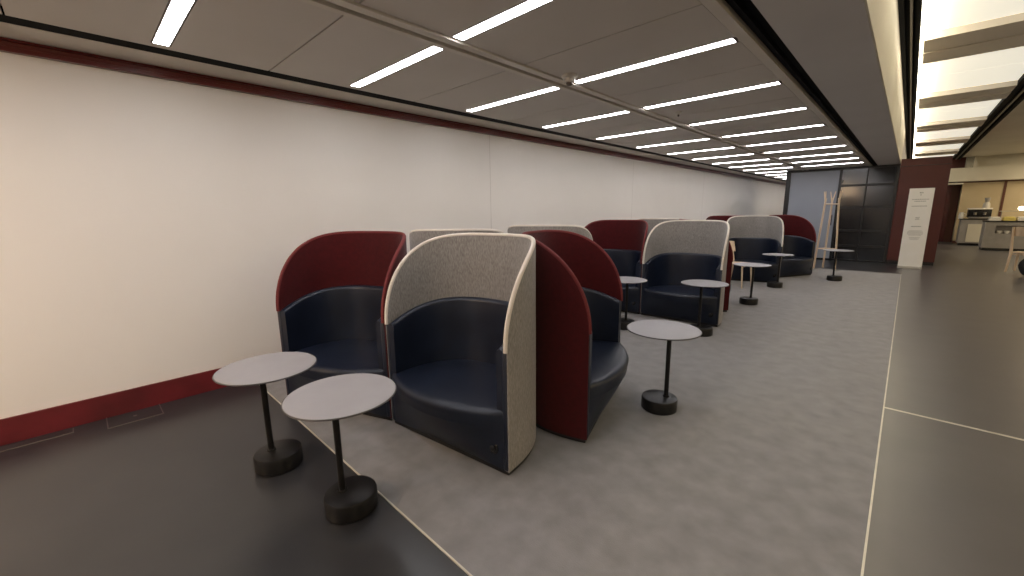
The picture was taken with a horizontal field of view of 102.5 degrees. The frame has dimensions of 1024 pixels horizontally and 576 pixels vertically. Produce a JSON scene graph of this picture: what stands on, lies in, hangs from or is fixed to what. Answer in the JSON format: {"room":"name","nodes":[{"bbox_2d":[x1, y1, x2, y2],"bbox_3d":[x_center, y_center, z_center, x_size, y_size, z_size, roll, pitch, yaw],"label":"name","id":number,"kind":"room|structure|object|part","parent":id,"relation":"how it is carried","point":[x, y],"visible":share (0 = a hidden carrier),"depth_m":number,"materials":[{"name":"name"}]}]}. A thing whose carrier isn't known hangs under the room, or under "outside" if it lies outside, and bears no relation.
{"room":"office lounge","nodes":[
{"label":"office lounge","id":0,"kind":"room"},
{"bbox_2d":[0,52,785,418],"bbox_3d":[5.471,-2.514,11.782,0.200,3.700,35.000,9,14,43],"label":"wall","id":1,"kind":"structure","parent":0,"point":[149,226],"depth_m":3.37,"materials":[{"name":"paint"}]},
{"bbox_2d":[0,368,226,445],"bbox_3d":[5.570,-0.870,12.011,0.018,0.180,35.000,9,14,43],"label":"baseboard","id":2,"kind":"structure","parent":1,"relation":"attached to","point":[13,429],"depth_m":3.07,"materials":[{"name":"red paint"}]},
{"bbox_2d":[0,22,785,182],"bbox_3d":[5.658,-3.341,11.437,0.345,0.052,35.000,9,14,43],"label":"trim","id":3,"kind":"structure","parent":1,"relation":"attached to","point":[7,30],"depth_m":3.41,"materials":[{"name":"metal"}]},
{"bbox_2d":[0,37,785,184],"bbox_3d":[5.552,-3.294,11.549,0.050,0.077,35.000,9,14,43],"label":"trim","id":4,"kind":"structure","parent":1,"relation":"attached to","point":[7,45],"depth_m":3.55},
{"bbox_2d":[489,135,704,228],"bbox_3d":[2.526,-1.492,8.668,0.002,2.340,8.186,9,14,43],"label":"trim","id":5,"kind":"structure","parent":1,"relation":"attached to","point":[489,135],"depth_m":5.68,"materials":[{"name":"white paint"}]},
{"bbox_2d":[0,0,867,179],"bbox_3d":[6.751,-3.152,10.151,4.120,0.120,35.375,9,14,43],"label":"ceiling","id":6,"kind":"structure","parent":0,"point":[586,38],"depth_m":2.98,"materials":[{"name":"grey metal"}]},
{"bbox_2d":[151,0,196,46],"bbox_3d":[-1.850,-1.537,2.262,1.231,0.041,0.104,9,14,43],"label":"ceiling light","id":7,"kind":"object","parent":6,"relation":"attached to","point":[175,14],"visible":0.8,"depth_m":2.36,"materials":[{"name":"white plastic"}]},
{"bbox_2d":[0,6,785,180],"bbox_3d":[5.833,-3.312,11.272,0.140,0.044,35.000,9,14,43],"label":"trim","id":8,"kind":"structure","parent":6,"relation":"attached to","point":[3,18],"depth_m":3.21,"materials":[{"name":"black metal"}]},
{"bbox_2d":[349,46,443,87],"bbox_3d":[-0.943,-1.723,3.199,1.231,0.041,0.104,9,14,43],"label":"ceiling light","id":9,"kind":"object","parent":6,"relation":"attached to","point":[431,50],"visible":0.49,"depth_m":3.12,"materials":[{"name":"white plastic"}]},
{"bbox_2d":[451,0,553,40],"bbox_3d":[0.110,-1.552,2.213,1.276,0.041,0.104,9,14,43],"label":"ceiling light","id":10,"kind":"object","parent":6,"relation":"attached to","point":[526,6],"visible":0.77,"depth_m":2.38,"materials":[{"name":"white plastic"}]},
{"bbox_2d":[465,87,558,111],"bbox_3d":[-0.035,-1.908,4.136,1.231,0.041,0.104,9,14,43],"label":"ceiling light","id":11,"kind":"object","parent":6,"relation":"attached to","point":[546,90],"visible":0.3,"depth_m":4.06,"materials":[{"name":"white plastic"}]},
{"bbox_2d":[298,0,808,169],"bbox_3d":[6.902,-3.135,10.272,0.158,0.062,35.000,9,14,43],"label":"trim","id":12,"kind":"structure","parent":6,"relation":"attached to","point":[348,8],"depth_m":2.96,"materials":[{"name":"metal"}]},
{"bbox_2d":[562,73,577,85],"bbox_3d":[0.475,-1.716,3.391,0.130,0.080,0.130,9,14,43],"label":"smoke detector","id":13,"kind":"object","parent":6,"relation":"attached to","point":[569,78],"visible":1,"depth_m":3.35,"materials":[{"name":"beige plastic"}]},
{"bbox_2d":[544,111,628,127],"bbox_3d":[0.873,-2.094,5.073,1.231,0.041,0.104,9,14,43],"label":"ceiling light","id":14,"kind":"object","parent":6,"relation":"attached to","point":[622,112],"visible":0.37,"depth_m":5.03,"materials":[{"name":"white plastic"}]},
{"bbox_2d":[597,127,674,138],"bbox_3d":[1.781,-2.279,6.010,1.231,0.041,0.104,9,14,43],"label":"ceiling light","id":15,"kind":"object","parent":6,"relation":"attached to","point":[670,127],"visible":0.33,"depth_m":5.99,"materials":[{"name":"white plastic"}]},
{"bbox_2d":[575,37,737,83],"bbox_3d":[1.018,-1.738,3.150,1.276,0.041,0.104,9,14,43],"label":"ceiling light","id":16,"kind":"object","parent":6,"relation":"attached to","point":[731,40],"visible":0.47,"depth_m":3.06,"materials":[{"name":"white plastic"}]},
{"bbox_2d":[636,139,707,147],"bbox_3d":[2.689,-2.465,6.947,1.231,0.041,0.104,9,14,43],"label":"ceiling light","id":17,"kind":"object","parent":6,"relation":"attached to","point":[699,139],"visible":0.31,"depth_m":6.94,"materials":[{"name":"white plastic"}]},
{"bbox_2d":[668,147,733,154],"bbox_3d":[3.597,-2.650,7.884,1.231,0.041,0.104,9,14,43],"label":"ceiling light","id":18,"kind":"object","parent":6,"relation":"attached to","point":[729,147],"visible":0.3,"depth_m":7.82,"materials":[{"name":"white"}]},
{"bbox_2d":[643,81,781,108],"bbox_3d":[1.926,-1.923,4.087,1.276,0.041,0.104,9,14,43],"label":"ceiling light","id":19,"kind":"object","parent":6,"relation":"attached to","point":[778,82],"visible":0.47,"depth_m":4.01,"materials":[{"name":"white plastic"}]},
{"bbox_2d":[692,154,750,159],"bbox_3d":[4.505,-2.836,8.821,1.231,0.041,0.104,9,14,43],"label":"ceiling light","id":20,"kind":"object","parent":6,"relation":"attached to","point":[745,154],"visible":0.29,"depth_m":8.76,"materials":[{"name":"white"}]},
{"bbox_2d":[690,107,807,125],"bbox_3d":[2.834,-2.109,5.024,1.276,0.041,0.104,9,14,43],"label":"ceiling light","id":21,"kind":"object","parent":6,"relation":"attached to","point":[804,107],"visible":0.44,"depth_m":4.98,"materials":[{"name":"white plastic"}]},
{"bbox_2d":[723,124,824,137],"bbox_3d":[3.742,-2.294,5.961,1.276,0.041,0.104,9,14,43],"label":"ceiling light","id":22,"kind":"object","parent":6,"relation":"attached to","point":[821,124],"visible":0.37,"depth_m":5.90,"materials":[{"name":"white plastic"}]},
{"bbox_2d":[748,136,836,145],"bbox_3d":[4.650,-2.480,6.898,1.276,0.041,0.104,9,14,43],"label":"ceiling light","id":23,"kind":"object","parent":6,"relation":"attached to","point":[833,136],"visible":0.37,"depth_m":6.88,"materials":[{"name":"white plastic"}]},
{"bbox_2d":[766,145,845,152],"bbox_3d":[5.558,-2.665,7.835,1.276,0.041,0.104,9,14,43],"label":"ceiling light","id":24,"kind":"object","parent":6,"relation":"attached to","point":[842,145],"visible":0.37,"depth_m":7.84,"materials":[{"name":"white plastic"}]},
{"bbox_2d":[780,152,852,158],"bbox_3d":[6.465,-2.851,8.772,1.276,0.041,0.104,9,14,43],"label":"ceiling light","id":25,"kind":"object","parent":6,"relation":"attached to","point":[848,152],"visible":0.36,"depth_m":8.76,"materials":[{"name":"white"}]},
{"bbox_2d":[0,242,1023,575],"bbox_3d":[9.562,-0.085,8.299,11.430,0.100,35.000,9,14,43],"label":"floor","id":26,"kind":"structure","parent":0,"point":[178,491],"depth_m":2.32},
{"bbox_2d":[0,428,73,451],"bbox_3d":[-3.277,1.045,2.791,0.086,0.004,0.412,9,14,43],"label":"floor outlet","id":27,"kind":"object","parent":26,"relation":"on","point":[57,434],"visible":1,"depth_m":2.81,"materials":[{"name":"silver metal"}]},
{"bbox_2d":[106,404,163,428],"bbox_3d":[-2.877,0.975,3.136,0.230,0.005,0.314,9,14,43],"label":"floor outlet","id":28,"kind":"object","parent":26,"relation":"on","point":[137,415],"visible":1,"depth_m":3.12,"materials":[{"name":"silver metal"}]},
{"bbox_2d":[212,352,316,476],"bbox_3d":[-1.422,0.767,2.451,0.524,0.630,0.524,9,14,43],"label":"side table","id":29,"kind":"object","parent":26,"relation":"on","point":[279,457],"visible":1,"depth_m":2.41,"materials":[{"name":"grey"}]},
{"bbox_2d":[281,373,396,523],"bbox_3d":[-0.836,0.829,2.079,0.524,0.630,0.524,9,14,43],"label":"side table","id":30,"kind":"object","parent":26,"relation":"on","point":[351,499],"visible":1,"depth_m":2.03,"materials":[{"name":"grey"}]},
{"bbox_2d":[259,276,900,575],"bbox_3d":[3.202,0.264,6.548,4.269,0.008,11.790,9,14,43],"label":"trim","id":31,"kind":"structure","parent":26,"relation":"on","point":[303,424],"depth_m":2.18,"materials":[{"name":"metal"}]},
{"bbox_2d":[266,268,900,575],"bbox_3d":[3.200,0.264,6.554,4.259,0.006,11.785,9,14,43],"label":"floor","id":32,"kind":"structure","parent":26,"relation":"on","point":[764,465],"depth_m":2.46,"materials":[{"name":"grey carpet"}]},
{"bbox_2d":[276,231,406,420],"bbox_3d":[-1.279,0.240,3.264,1.055,1.341,0.762,4,11,22],"label":"pod","id":33,"kind":"object","parent":32,"relation":"on","point":[331,291],"visible":0.63,"depth_m":3.45,"materials":[{"name":"red fabric"}]},
{"bbox_3d":[-1.253,0.444,3.357,1.046,0.844,0.587,4,11,22],"label":"backrest","id":34,"kind":"part","parent":33,"relation":"part of","materials":[{"name":"blue leather"}]},
{"bbox_3d":[-1.282,0.743,3.336,0.996,0.267,0.694,4,11,22],"label":"panel","id":35,"kind":"part","parent":33,"relation":"part of","materials":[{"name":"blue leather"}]},
{"bbox_3d":[-1.286,0.560,3.297,0.996,0.111,0.704,4,11,22],"label":"seat","id":36,"kind":"part","parent":33,"relation":"part of","materials":[{"name":"blue leather"}]},
{"bbox_2d":[409,229,502,250],"bbox_3d":[-0.519,0.056,4.200,1.055,1.341,0.762,1,11,7],"label":"pod","id":37,"kind":"object","parent":32,"relation":"on","point":[417,236],"visible":0.16,"depth_m":3.76,"materials":[{"name":"grey fabric"}]},
{"bbox_2d":[384,233,535,474],"bbox_3d":[-0.309,0.331,2.707,1.056,1.341,0.763,7,13,36],"label":"pod","id":38,"kind":"object","parent":32,"relation":"on","point":[460,312],"visible":1,"depth_m":2.82,"materials":[{"name":"grey fabric"}]},
{"bbox_3d":[-0.270,0.537,2.794,1.046,0.844,0.587,7,13,36],"label":"backrest","id":39,"kind":"part","parent":38,"relation":"part of","materials":[{"name":"blue leather"}]},
{"bbox_3d":[-0.321,0.651,2.744,0.996,0.111,0.704,7,13,36],"label":"seat","id":40,"kind":"part","parent":38,"relation":"part of","materials":[{"name":"blue leather"}]},
{"bbox_3d":[-0.316,0.835,2.781,0.996,0.267,0.694,7,13,36],"label":"panel","id":41,"kind":"part","parent":38,"relation":"part of","materials":[{"name":"blue leather"}]},
{"bbox_2d":[489,445,498,453],"bbox_3d":[-0.111,0.915,2.354,0.076,0.076,0.027,9,14,43],"label":"power socket","id":42,"kind":"object","parent":38,"relation":"attached to","point":[493,449],"depth_m":2.34,"materials":[{"name":"black plastic"}]},
{"bbox_2d":[507,225,592,240],"bbox_3d":[0.440,-0.107,5.014,1.056,1.341,0.763,3,11,17],"label":"pod","id":43,"kind":"object","parent":32,"relation":"on","point":[514,229],"visible":0.2,"depth_m":4.58,"materials":[{"name":"grey fabric"}]},
{"bbox_2d":[522,230,628,442],"bbox_3d":[0.490,0.248,3.101,0.762,1.341,1.055,4,12,25],"label":"pod","id":44,"kind":"object","parent":32,"relation":"on","point":[582,361],"visible":0.85,"depth_m":2.71,"materials":[{"name":"red fabric"}]},
{"bbox_3d":[0.439,0.459,3.166,0.587,0.844,1.046,4,12,25],"label":"backrest","id":45,"kind":"part","parent":44,"relation":"part of","materials":[{"name":"blue leather"}]},
{"bbox_3d":[0.517,0.749,3.184,0.694,0.267,0.996,4,12,25],"label":"panel","id":46,"kind":"part","parent":44,"relation":"part of","materials":[{"name":"blue leather"}]},
{"bbox_3d":[0.520,0.566,3.148,0.704,0.111,0.996,4,12,25],"label":"seat","id":47,"kind":"part","parent":44,"relation":"part of","materials":[{"name":"blue leather"}]},
{"bbox_2d":[584,220,647,313],"bbox_3d":[1.558,-0.365,6.329,1.056,1.341,0.762,7,13,36],"label":"pod","id":48,"kind":"object","parent":32,"relation":"on","point":[624,241],"visible":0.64,"depth_m":6.48,"materials":[{"name":"red fabric"}]},
{"bbox_3d":[1.595,-0.160,6.415,1.046,0.844,0.587,7,13,36],"label":"backrest","id":49,"kind":"part","parent":48,"relation":"part of","materials":[{"name":"blue leather"}]},
{"bbox_3d":[1.550,0.138,6.403,0.996,0.267,0.694,7,13,36],"label":"panel","id":50,"kind":"part","parent":48,"relation":"part of","materials":[{"name":"blue leather"}]},
{"bbox_3d":[1.545,-0.045,6.365,0.996,0.111,0.704,7,13,36],"label":"seat","id":51,"kind":"part","parent":48,"relation":"part of","materials":[{"name":"blue leather"}]},
{"bbox_2d":[620,276,647,329],"bbox_3d":[1.447,0.202,5.262,0.524,0.630,0.524,9,14,43],"label":"side table","id":52,"kind":"object","parent":32,"relation":"on","point":[626,280],"visible":0.6,"depth_m":5.21,"materials":[{"name":"grey"}]},
{"bbox_2d":[637,218,680,234],"bbox_3d":[2.778,-0.629,7.664,1.055,1.341,0.762,5,12,29],"label":"pod","id":53,"kind":"object","parent":32,"relation":"on","point":[652,222],"visible":0.1,"depth_m":7.27,"materials":[{"name":"grey fabric"}]},
{"bbox_2d":[627,320,701,415],"bbox_3d":[1.122,0.610,3.091,0.524,0.630,0.524,9,14,43],"label":"side table","id":54,"kind":"object","parent":32,"relation":"on","point":[654,401],"visible":1,"depth_m":3.05,"materials":[{"name":"grey"}]},
{"bbox_2d":[640,220,729,326],"bbox_3d":[2.392,-0.249,5.646,1.055,1.341,0.762,9,14,41],"label":"pod","id":55,"kind":"object","parent":32,"relation":"on","point":[675,251],"visible":0.97,"depth_m":5.78,"materials":[{"name":"grey fabric"}]},
{"bbox_3d":[2.377,0.071,5.684,0.996,0.111,0.704,9,14,41],"label":"seat","id":56,"kind":"part","parent":55,"relation":"part of","materials":[{"name":"blue leather"}]},
{"bbox_3d":[2.383,0.254,5.722,0.996,0.267,0.694,9,14,41],"label":"panel","id":57,"kind":"part","parent":55,"relation":"part of","materials":[{"name":"blue leather"}]},
{"bbox_3d":[2.435,-0.042,5.729,1.046,0.844,0.587,9,14,41],"label":"backrest","id":58,"kind":"part","parent":55,"relation":"part of","materials":[{"name":"blue leather"}]},
{"bbox_2d":[681,280,728,336],"bbox_3d":[2.297,0.250,4.947,0.524,0.630,0.524,9,14,43],"label":"side table","id":59,"kind":"object","parent":32,"relation":"on","point":[707,330],"visible":0.93,"depth_m":4.90,"materials":[{"name":"grey"}]},
{"bbox_2d":[679,219,732,311],"bbox_3d":[3.006,-0.405,6.445,0.763,1.341,1.056,1,11,8],"label":"pod","id":60,"kind":"object","parent":32,"relation":"on","point":[730,252],"visible":0.19,"depth_m":5.94,"materials":[{"name":"red fabric"}]},
{"bbox_2d":[706,215,744,221],"bbox_3d":[5.146,-1.060,9.823,1.056,1.341,0.763,5,12,27],"label":"pod","id":61,"kind":"object","parent":32,"relation":"on","point":[722,217],"visible":0.09,"depth_m":9.46,"materials":[{"name":"red fabric"}]},
{"bbox_2d":[729,241,751,288],"bbox_3d":[4.393,-0.471,8.035,0.384,0.871,0.480,-8,13,-34],"label":"wooden chair","id":62,"kind":"object","parent":32,"relation":"on","point":[732,243],"visible":0.37,"depth_m":8.02,"materials":[{"name":"brown wood"}]},
{"bbox_3d":[4.282,-0.824,8.128,0.380,0.210,0.103,-8,13,-34],"label":"backrest","id":63,"kind":"part","parent":62,"relation":"part of","materials":[{"name":"brown wood"}]},
{"bbox_3d":[4.374,-0.212,7.811,0.033,0.443,0.066,-4,11,-18],"label":"leg","id":64,"kind":"part","parent":62,"relation":"part of","materials":[{"name":"brown wood"}]},
{"bbox_3d":[4.653,-0.250,7.999,0.066,0.443,0.033,8,14,39],"label":"leg","id":65,"kind":"part","parent":62,"relation":"part of","materials":[{"name":"brown wood"}]},
{"bbox_2d":[733,263,771,304],"bbox_3d":[3.777,-0.059,6.511,0.524,0.630,0.524,9,14,43],"label":"side table","id":66,"kind":"object","parent":32,"relation":"on","point":[745,300],"visible":1,"depth_m":6.47,"materials":[{"name":"grey"}]},
{"bbox_2d":[727,216,783,281],"bbox_3d":[5.027,-0.834,8.617,1.056,1.341,0.763,5,12,28],"label":"pod","id":67,"kind":"object","parent":32,"relation":"on","point":[753,236],"visible":0.64,"depth_m":8.72,"materials":[{"name":"grey fabric"}]},
{"bbox_3d":[5.022,-0.330,8.689,0.996,0.267,0.694,5,12,28],"label":"panel","id":68,"kind":"part","parent":67,"relation":"part of","materials":[{"name":"blue leather"}]},
{"bbox_3d":[5.059,-0.629,8.707,1.046,0.844,0.587,5,12,28],"label":"backrest","id":69,"kind":"part","parent":67,"relation":"part of","materials":[{"name":"blue leather"}]},
{"bbox_3d":[5.018,-0.513,8.651,0.996,0.111,0.704,5,12,28],"label":"seat","id":70,"kind":"part","parent":67,"relation":"part of","materials":[{"name":"blue leather"}]},
{"bbox_2d":[762,253,794,287],"bbox_3d":[5.075,-0.331,7.886,0.524,0.630,0.524,9,14,43],"label":"side table","id":71,"kind":"object","parent":32,"relation":"on","point":[773,284],"visible":1,"depth_m":7.84,"materials":[{"name":"grey"}]},
{"bbox_2d":[769,215,815,277],"bbox_3d":[6.196,-0.956,9.197,1.056,1.341,0.763,-4,11,-19],"label":"pod","id":72,"kind":"object","parent":32,"relation":"on","point":[799,240],"visible":0.54,"depth_m":9.27,"materials":[{"name":"red fabric"}]},
{"bbox_3d":[6.211,-0.453,9.268,0.996,0.267,0.694,-4,11,-19],"label":"panel","id":73,"kind":"part","parent":72,"relation":"part of","materials":[{"name":"blue leather"}]},
{"bbox_3d":[6.210,-0.636,9.230,0.996,0.111,0.704,-4,11,-19],"label":"seat","id":74,"kind":"part","parent":72,"relation":"part of","materials":[{"name":"blue leather"}]},
{"bbox_3d":[6.179,-0.751,9.292,1.046,0.844,0.587,-4,11,-19],"label":"backrest","id":75,"kind":"part","parent":72,"relation":"part of","materials":[{"name":"blue leather"}]},
{"bbox_2d":[813,191,842,269],"bbox_3d":[7.758,-1.397,10.018,0.366,1.883,0.386,-4,11,-18],"label":"coat stand","id":76,"kind":"object","parent":32,"relation":"on","point":[825,193],"visible":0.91,"depth_m":10.04,"materials":[{"name":"brown wood"}]},
{"bbox_3d":[7.590,-1.334,10.131,0.120,1.722,0.044,2,11,16],"label":"leg","id":77,"kind":"part","parent":76,"relation":"part of","materials":[{"name":"brown wood"}]},
{"bbox_3d":[7.846,-1.352,10.210,0.043,1.722,0.115,4,11,23],"label":"leg","id":78,"kind":"part","parent":76,"relation":"part of","materials":[{"name":"brown wood"}]},
{"bbox_3d":[7.863,-1.301,9.936,0.044,1.722,0.140,-9,13,-38],"label":"leg","id":79,"kind":"part","parent":76,"relation":"part of","materials":[{"name":"brown wood"}]},
{"bbox_2d":[823,249,853,280],"bbox_3d":[6.726,-0.469,8.523,0.524,0.630,0.524,9,14,43],"label":"side table","id":80,"kind":"object","parent":32,"relation":"on","point":[832,277],"visible":1,"depth_m":8.48,"materials":[{"name":"grey"}]},
{"bbox_2d":[897,188,934,268],"bbox_3d":[9.785,-1.429,9.954,0.440,1.930,0.120,9,14,43],"label":"banner","id":81,"kind":"object","parent":26,"relation":"on","point":[920,200],"visible":1,"depth_m":9.94,"materials":[{"name":"beige plastic"}]},
{"bbox_2d":[885,407,1023,440],"bbox_3d":[5.354,1.317,0.766,6.950,0.001,0.025,9,14,43],"label":"trim","id":82,"kind":"structure","parent":26,"relation":"on","point":[885,407],"depth_m":2.87,"materials":[{"name":"metal"}]},
{"bbox_2d":[955,218,987,245],"bbox_3d":[17.945,-2.180,15.942,0.890,1.020,0.810,9,14,43],"label":"cabinet","id":83,"kind":"object","parent":26,"relation":"on","point":[969,230],"depth_m":15.77,"materials":[{"name":"grey wood"}]},
{"bbox_2d":[958,212,965,218],"bbox_3d":[17.483,-2.819,15.963,0.160,0.240,0.187,-3,11,-10],"label":"milk jug","id":84,"kind":"object","parent":83,"relation":"on","point":[961,215],"visible":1,"depth_m":15.93,"materials":[{"name":"white ceramic"}]},
{"bbox_3d":[17.740,-2.085,15.607,0.630,0.680,0.015,9,14,43],"label":"door","id":85,"kind":"part","parent":83,"relation":"part of","materials":[{"name":"wood"}]},
{"bbox_2d":[960,218,987,219],"bbox_3d":[17.939,-2.664,15.852,0.890,0.035,0.810,9,14,43],"label":"countertop","id":86,"kind":"structure","parent":83,"relation":"on","point":[963,218],"depth_m":15.68,"materials":[{"name":"black metal"}]},
{"bbox_2d":[966,208,992,218],"bbox_3d":[17.844,-2.853,15.681,0.620,0.400,0.570,9,14,43],"label":"coffee machine","id":87,"kind":"object","parent":83,"relation":"on","point":[971,214],"visible":0.92,"depth_m":15.56,"materials":[{"name":"black metal"}]},
{"bbox_2d":[968,217,987,218],"bbox_3d":[17.698,-2.660,15.559,0.560,0.070,0.140,9,14,43],"label":"drip tray","id":88,"kind":"object","parent":87,"relation":"on","point":[968,217],"depth_m":15.53,"materials":[{"name":"silver metal"}]},
{"bbox_2d":[982,198,990,207],"bbox_3d":[18.139,-3.252,15.676,0.200,0.380,0.200,9,14,43],"label":"coffee grinder","id":89,"kind":"object","parent":87,"relation":"on","point":[986,204],"visible":1,"depth_m":15.63,"materials":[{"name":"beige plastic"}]},
{"bbox_2d":[978,220,1023,250],"bbox_3d":[16.969,-1.748,13.738,1.710,1.000,0.810,9,14,43],"label":"cabinet","id":90,"kind":"object","parent":26,"relation":"on","point":[990,239],"depth_m":13.82,"materials":[{"name":"grey metal"}]},
{"bbox_2d":[988,217,1000,220],"bbox_3d":[16.451,-2.365,13.999,0.260,0.130,0.360,9,14,43],"label":"food tray","id":91,"kind":"object","parent":90,"relation":"on","point":[989,218],"visible":1,"depth_m":13.89,"materials":[{"name":"white ceramic"}]},
{"bbox_2d":[982,220,1023,221],"bbox_3d":[16.964,-2.222,13.650,1.710,0.035,0.810,9,14,43],"label":"countertop","id":92,"kind":"structure","parent":90,"relation":"on","point":[982,220],"depth_m":13.71,"materials":[{"name":"black metal"}]},
{"bbox_2d":[1002,217,1015,220],"bbox_3d":[16.683,-2.327,13.781,0.260,0.130,0.360,9,14,43],"label":"food tray","id":93,"kind":"object","parent":90,"relation":"on","point":[1003,218],"visible":1,"depth_m":13.67,"materials":[{"name":"yellow"}]},
{"bbox_2d":[1016,217,1023,220],"bbox_3d":[16.900,-2.292,13.578,0.260,0.130,0.360,9,14,43],"label":"food tray","id":94,"kind":"object","parent":90,"relation":"on","point":[1017,218],"visible":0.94,"depth_m":13.51,"materials":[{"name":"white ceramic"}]},
{"bbox_2d":[1004,227,1023,271],"bbox_3d":[11.578,-0.861,9.251,0.493,1.032,0.398,-5,11,-21],"label":"wooden chair","id":95,"kind":"object","parent":26,"relation":"on","point":[1016,231],"visible":1,"depth_m":9.31,"materials":[{"name":"brown wood"}]},
{"bbox_3d":[11.342,-0.871,9.342,0.120,1.024,0.056,-5,11,-21],"label":"leg","id":96,"kind":"part","parent":95,"relation":"part of","materials":[{"name":"brown wood"}]},
{"bbox_3d":[11.712,-0.616,9.533,0.083,0.444,0.053,-8,13,-36],"label":"leg","id":97,"kind":"part","parent":95,"relation":"part of","materials":[{"name":"brown wood"}]},
{"bbox_3d":[11.397,-1.250,9.108,0.103,0.210,0.380,-5,11,-21],"label":"backrest","id":98,"kind":"part","parent":95,"relation":"part of","materials":[{"name":"brown wood"}]},
{"bbox_2d":[1018,259,1023,274],"bbox_3d":[11.008,-0.543,8.705,0.340,0.603,0.273,9,14,43],"label":"bag","id":99,"kind":"object","parent":26,"relation":"on","point":[1021,263],"visible":1,"depth_m":8.76,"materials":[{"name":"black fabric"}]},
{"bbox_2d":[799,167,900,257],"bbox_3d":[10.267,-2.313,12.842,2.500,2.600,2.940,9,14,43],"label":"wall","id":100,"kind":"structure","parent":0,"point":[900,167],"depth_m":11.13,"materials":[{"name":"black"}]},
{"bbox_2d":[699,0,876,165],"bbox_3d":[7.988,-2.959,9.255,0.195,0.062,35.000,9,14,43],"label":"trim","id":101,"kind":"structure","parent":100,"relation":"attached to","point":[742,18],"depth_m":3.07,"materials":[{"name":"metal"}]},
{"bbox_2d":[787,170,839,257],"bbox_3d":[8.813,-2.154,12.142,1.150,2.480,0.065,9,14,43],"label":"sliding panel","id":102,"kind":"object","parent":100,"relation":"attached to","point":[807,189],"visible":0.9,"depth_m":12.02,"materials":[{"name":"grey glass"}]},
{"bbox_2d":[751,0,906,164],"bbox_3d":[8.211,-3.318,8.967,0.435,0.855,35.000,9,14,43],"label":"ceiling","id":103,"kind":"structure","parent":100,"relation":"attached to","point":[832,41],"depth_m":3.06,"materials":[{"name":"grey paint"}]},
{"bbox_2d":[832,166,896,260],"bbox_3d":[9.680,-2.019,11.330,1.110,2.490,0.038,9,14,43],"label":"glass wall","id":104,"kind":"structure","parent":100,"relation":"attached to","point":[867,194],"depth_m":11.30,"materials":[{"name":"black glass"}]},
{"bbox_2d":[783,164,900,262],"bbox_3d":[9.227,-2.100,11.768,2.500,2.600,0.080,9,14,43],"label":"trim","id":105,"kind":"structure","parent":104,"relation":"attached to","point":[788,178],"depth_m":11.55,"materials":[{"name":"black metal"}]},
{"bbox_2d":[886,156,952,265],"bbox_3d":[11.482,-2.160,11.643,0.915,2.710,3.015,9,14,43],"label":"wall","id":106,"kind":"structure","parent":0,"point":[929,172],"depth_m":10.49,"materials":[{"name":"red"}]},
{"bbox_2d":[864,0,905,163],"bbox_3d":[3.203,-2.214,3.484,0.009,0.800,19.990,9,14,43],"label":"trim","id":107,"kind":"structure","parent":106,"relation":"attached to","point":[883,15],"depth_m":3.88,"materials":[{"name":"white paint"}]},
{"bbox_2d":[950,157,966,241],"bbox_3d":[20.130,-3.520,15.944,7.300,3.600,0.200,9,14,43],"label":"wall","id":108,"kind":"structure","parent":0,"point":[957,163],"depth_m":17.07,"materials":[{"name":"red paint"}]},
{"bbox_2d":[938,185,960,241],"bbox_3d":[18.461,-3.187,17.409,0.470,2.450,0.090,9,14,43],"label":"door","id":109,"kind":"structure","parent":108,"relation":"in","point":[956,188],"depth_m":17.30,"materials":[{"name":"brown wood"}]},
{"bbox_2d":[938,185,952,241],"bbox_3d":[18.377,-3.135,17.409,0.140,2.350,0.040,9,14,43],"label":"door","id":110,"kind":"structure","parent":109,"relation":"attached to","point":[949,190],"depth_m":17.39,"materials":[{"name":"red wood"}]},
{"bbox_2d":[914,13,1023,156],"bbox_3d":[7.764,-3.350,7.060,1.080,0.185,35.820,9,14,43],"label":"ceiling beams","id":111,"kind":"structure","parent":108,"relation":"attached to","point":[1007,32],"depth_m":5.03,"materials":[{"name":"beige paint"}]},
{"bbox_2d":[948,153,1023,184],"bbox_3d":[19.955,-4.518,15.142,6.700,1.140,0.900,9,14,43],"label":"trim","id":112,"kind":"structure","parent":108,"relation":"attached to","point":[1007,166],"depth_m":16.01,"materials":[{"name":"white paint"}]},
{"bbox_2d":[951,179,1023,242],"bbox_3d":[20.391,-2.812,15.240,5.600,2.460,0.640,9,14,43],"label":"trim","id":113,"kind":"structure","parent":108,"relation":"attached to","point":[1006,181],"depth_m":15.99,"materials":[{"name":"brown"}]},
{"bbox_2d":[914,0,1023,157],"bbox_3d":[8.951,-3.628,8.301,1.110,0.080,37.260,9,14,43],"label":"ceiling","id":114,"kind":"structure","parent":0,"point":[1006,65],"depth_m":5.79,"materials":[{"name":"white"}]},
{"bbox_2d":[898,0,922,158],"bbox_3d":[6.673,-3.289,6.877,0.158,0.110,29.900,9,14,43],"label":"trim","id":115,"kind":"structure","parent":114,"relation":"attached to","point":[910,11],"depth_m":5.18,"materials":[{"name":"black metal"}]},
{"bbox_2d":[913,0,926,157],"bbox_3d":[6.742,-3.271,6.814,0.026,0.015,29.900,9,14,43],"label":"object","id":116,"kind":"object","parent":114,"relation":"attached to","point":[924,1],"depth_m":5.23,"materials":[{"name":"beige"}]},
{"bbox_2d":[953,74,1023,159],"bbox_3d":[7.638,-3.133,5.973,0.255,0.110,29.900,9,14,43],"label":"trim","id":117,"kind":"structure","parent":114,"relation":"attached to","point":[1005,106],"depth_m":8.66,"materials":[{"name":"black"}]},
{"bbox_2d":[952,181,1023,240],"bbox_3d":[20.459,-2.836,15.198,5.450,2.320,0.600,9,14,43],"label":"wall panels","id":118,"kind":"object","parent":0,"point":[972,195],"visible":0.47,"depth_m":16.15,"materials":[{"name":"beige laminate"}]},
{"bbox_2d":[963,100,1023,156],"bbox_3d":[9.817,-2.844,3.919,5.760,0.080,29.900,9,14,43],"label":"ceiling","id":119,"kind":"structure","parent":0,"point":[1007,137],"depth_m":12.00,"materials":[{"name":"white paint"}]}
]}

